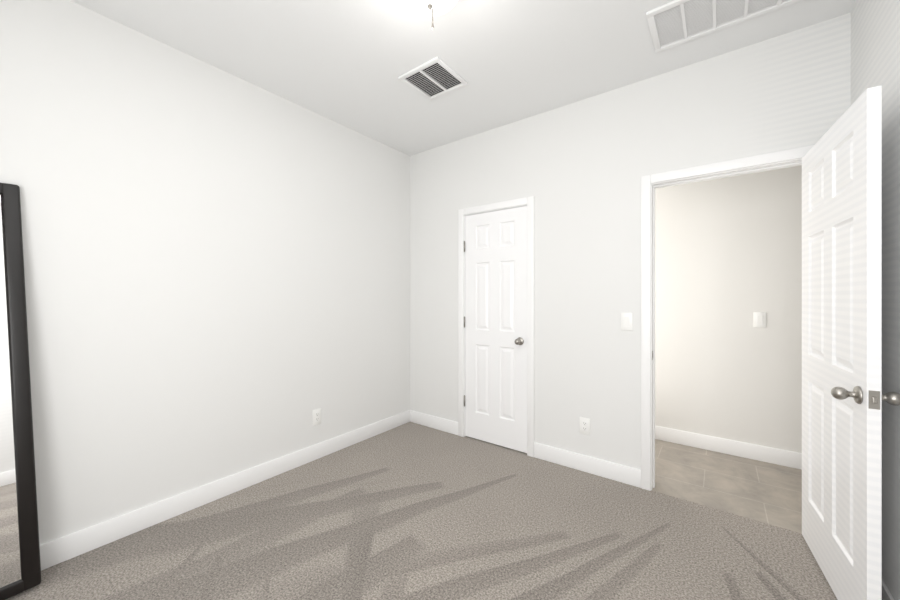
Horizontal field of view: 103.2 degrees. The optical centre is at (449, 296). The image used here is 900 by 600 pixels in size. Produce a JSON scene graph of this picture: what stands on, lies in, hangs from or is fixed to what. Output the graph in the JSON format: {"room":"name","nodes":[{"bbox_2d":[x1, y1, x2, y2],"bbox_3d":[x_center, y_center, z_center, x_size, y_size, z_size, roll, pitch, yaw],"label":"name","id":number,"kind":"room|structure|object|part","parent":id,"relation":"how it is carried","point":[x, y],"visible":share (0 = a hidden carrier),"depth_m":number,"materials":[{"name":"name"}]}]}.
{"room":"empty bedroom","nodes":[
{"label":"empty bedroom","id":0,"kind":"room"},
{"bbox_2d":[0,0,409,544],"bbox_3d":[-1.496,-0.087,2.330,0.120,2.730,3.690,0,0,37],"label":"wall","id":1,"kind":"structure","parent":0,"point":[217,271],"depth_m":2.10,"materials":[{"name":"paint"}]},
{"bbox_2d":[40,410,409,570],"bbox_3d":[-1.443,1.218,2.290,0.013,0.120,3.450,0,0,37],"label":"baseboard","id":2,"kind":"structure","parent":1,"relation":"attached to","point":[68,546],"depth_m":2.14,"materials":[{"name":"white wood"}]},
{"bbox_2d":[313,408,320,424],"bbox_3d":[-1.049,0.945,2.817,0.008,0.120,0.074,0,0,37],"label":"electrical outlet","id":3,"kind":"object","parent":1,"relation":"attached to","point":[316,416],"visible":1,"depth_m":2.81,"materials":[{"name":"white plastic"}]},
{"bbox_2d":[6,422,836,599],"bbox_3d":[-0.257,1.328,1.320,3.315,0.100,3.570,0,0,37],"label":"floor","id":4,"kind":"structure","parent":0,"point":[411,511],"depth_m":1.86,"materials":[{"name":"grey carpet"}]},
{"bbox_2d":[0,183,41,599],"bbox_3d":[-2.038,0.387,1.366,0.172,1.780,0.615,0,0,37],"label":"leaning mirror","id":5,"kind":"object","parent":4,"relation":"on","point":[20,567],"visible":0.96,"depth_m":1.54,"materials":[{"name":"black mirror"}]},
{"bbox_2d":[70,0,855,155],"bbox_3d":[-0.221,-1.502,1.368,3.315,0.100,3.690,0,0,37],"label":"ceiling","id":6,"kind":"structure","parent":0,"point":[347,63],"depth_m":2.08,"materials":[{"name":"white paint"}]},
{"bbox_2d":[403,0,457,28],"bbox_3d":[-0.089,-1.321,1.588,0.336,0.262,0.336,0,0,37],"label":"dome light fixture","id":7,"kind":"object","parent":6,"relation":"attached to","point":[431,8],"visible":1,"depth_m":1.61,"materials":[{"name":"white glass"}]},
{"bbox_2d":[398,56,467,100],"bbox_3d":[-0.109,-1.444,2.380,0.335,0.016,0.332,0,0,37],"label":"ceiling vent","id":8,"kind":"object","parent":6,"relation":"in","point":[434,78],"visible":0.98,"depth_m":2.37,"materials":[{"name":"white metal"}]},
{"bbox_2d":[646,0,801,52],"bbox_3d":[1.378,-1.444,1.754,0.685,0.016,0.360,0,0,37],"label":"ceiling vent","id":9,"kind":"object","parent":6,"relation":"in","point":[673,23],"visible":1,"depth_m":1.83,"materials":[{"name":"white metal"}]},
{"bbox_2d":[465,436,526,454],"bbox_3d":[0.567,1.328,3.323,0.846,0.100,0.620,0,0,37],"label":"floor","id":10,"kind":"structure","parent":0,"point":[496,445],"depth_m":3.07,"materials":[{"name":"carpet"}]},
{"bbox_2d":[410,13,850,469],"bbox_3d":[0.854,-0.087,2.794,3.075,2.730,0.120,0,0,37],"label":"wall","id":11,"kind":"structure","parent":0,"point":[577,170],"depth_m":2.57,"materials":[{"name":"paint"}]},
{"bbox_2d":[410,410,457,434],"bbox_3d":[-0.161,1.218,3.475,0.607,0.120,0.013,0,0,37],"label":"baseboard","id":12,"kind":"structure","parent":11,"relation":"attached to","point":[439,423],"depth_m":3.46,"materials":[{"name":"white wood"}]},
{"bbox_2d":[458,196,533,456],"bbox_3d":[0.412,0.236,3.117,0.740,2.084,0.137,0,0,37],"label":"closet door","id":13,"kind":"structure","parent":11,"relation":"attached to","point":[464,295],"depth_m":3.06,"materials":[{"name":"white wood"}]},
{"bbox_2d":[464,241,523,405],"bbox_3d":[0.370,0.243,3.062,0.630,1.510,0.106,0,0,37],"label":"hardware piece","id":14,"kind":"object","parent":13,"relation":"attached to","point":[519,341],"visible":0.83,"depth_m":2.92,"materials":[{"name":"grey metal"}]},
{"bbox_2d":[580,417,589,434],"bbox_3d":[0.987,0.945,2.613,0.074,0.120,0.008,0,0,37],"label":"electrical outlet","id":15,"kind":"object","parent":11,"relation":"attached to","point":[584,425],"visible":1,"depth_m":2.61,"materials":[{"name":"white plastic"}]},
{"bbox_2d":[534,442,640,487],"bbox_3d":[0.976,1.218,2.618,0.762,0.120,0.013,0,0,37],"label":"baseboard","id":16,"kind":"structure","parent":11,"relation":"attached to","point":[608,470],"depth_m":2.58,"materials":[{"name":"white wood"}]},
{"bbox_2d":[621,313,632,330],"bbox_3d":[1.210,0.168,2.443,0.074,0.120,0.011,0,0,37],"label":"light switch","id":17,"kind":"object","parent":11,"relation":"attached to","point":[626,321],"visible":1,"depth_m":2.44,"materials":[{"name":"white plastic"}]},
{"bbox_2d":[641,145,813,490],"bbox_3d":[1.669,0.236,2.170,0.885,2.084,0.137,0,0,37],"label":"door frame","id":18,"kind":"structure","parent":11,"relation":"attached to","point":[647,181],"depth_m":2.36,"materials":[{"name":"white wood"}]},
{"bbox_2d":[802,85,899,599],"bbox_3d":[1.697,0.264,1.580,0.183,2.009,0.777,0,0,32],"label":"entry door","id":19,"kind":"structure","parent":18,"relation":"attached to","point":[842,331],"depth_m":1.43,"materials":[{"name":"white wood"}]},
{"bbox_3d":[1.697,0.263,1.580,0.182,1.730,0.777,0,0,32],"label":"entry door hardware","id":20,"kind":"part","parent":19,"relation":"part of","materials":[{"name":"silver metal"}]},
{"bbox_2d":[652,439,801,532],"bbox_3d":[2.323,1.328,2.313,2.840,0.100,1.120,0,0,37],"label":"floor","id":21,"kind":"structure","parent":0,"point":[766,492],"depth_m":2.44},
{"bbox_2d":[655,165,801,452],"bbox_3d":[2.624,-0.087,2.712,2.840,2.730,0.120,0,0,37],"label":"wall","id":22,"kind":"structure","parent":0,"point":[728,257],"depth_m":2.89,"materials":[{"name":"white paint"}]},
{"bbox_2d":[655,426,801,469],"bbox_3d":[2.583,1.218,2.659,2.600,0.120,0.013,0,0,37],"label":"baseboard","id":23,"kind":"structure","parent":22,"relation":"attached to","point":[791,459],"depth_m":2.88,"materials":[{"name":"white wood"}]},
{"bbox_2d":[754,312,765,327],"bbox_3d":[2.419,0.178,2.785,0.074,0.120,0.011,0,0,37],"label":"light switch","id":24,"kind":"object","parent":22,"relation":"attached to","point":[760,319],"visible":1,"depth_m":2.78,"materials":[{"name":"white plastic"}]},
{"bbox_2d":[851,0,899,599],"bbox_3d":[1.055,-0.087,0.407,0.120,2.730,3.690,0,0,37],"label":"wall","id":25,"kind":"structure","parent":0,"point":[875,43],"depth_m":1.42,"materials":[{"name":"paint"}]},
{"bbox_2d":[882,579,893,599],"bbox_3d":[1.002,1.218,0.447,0.013,0.120,3.450,0,0,37],"label":"baseboard","id":26,"kind":"structure","parent":25,"relation":"attached to","point":[886,594],"depth_m":1.41,"materials":[{"name":"white"}]}
]}

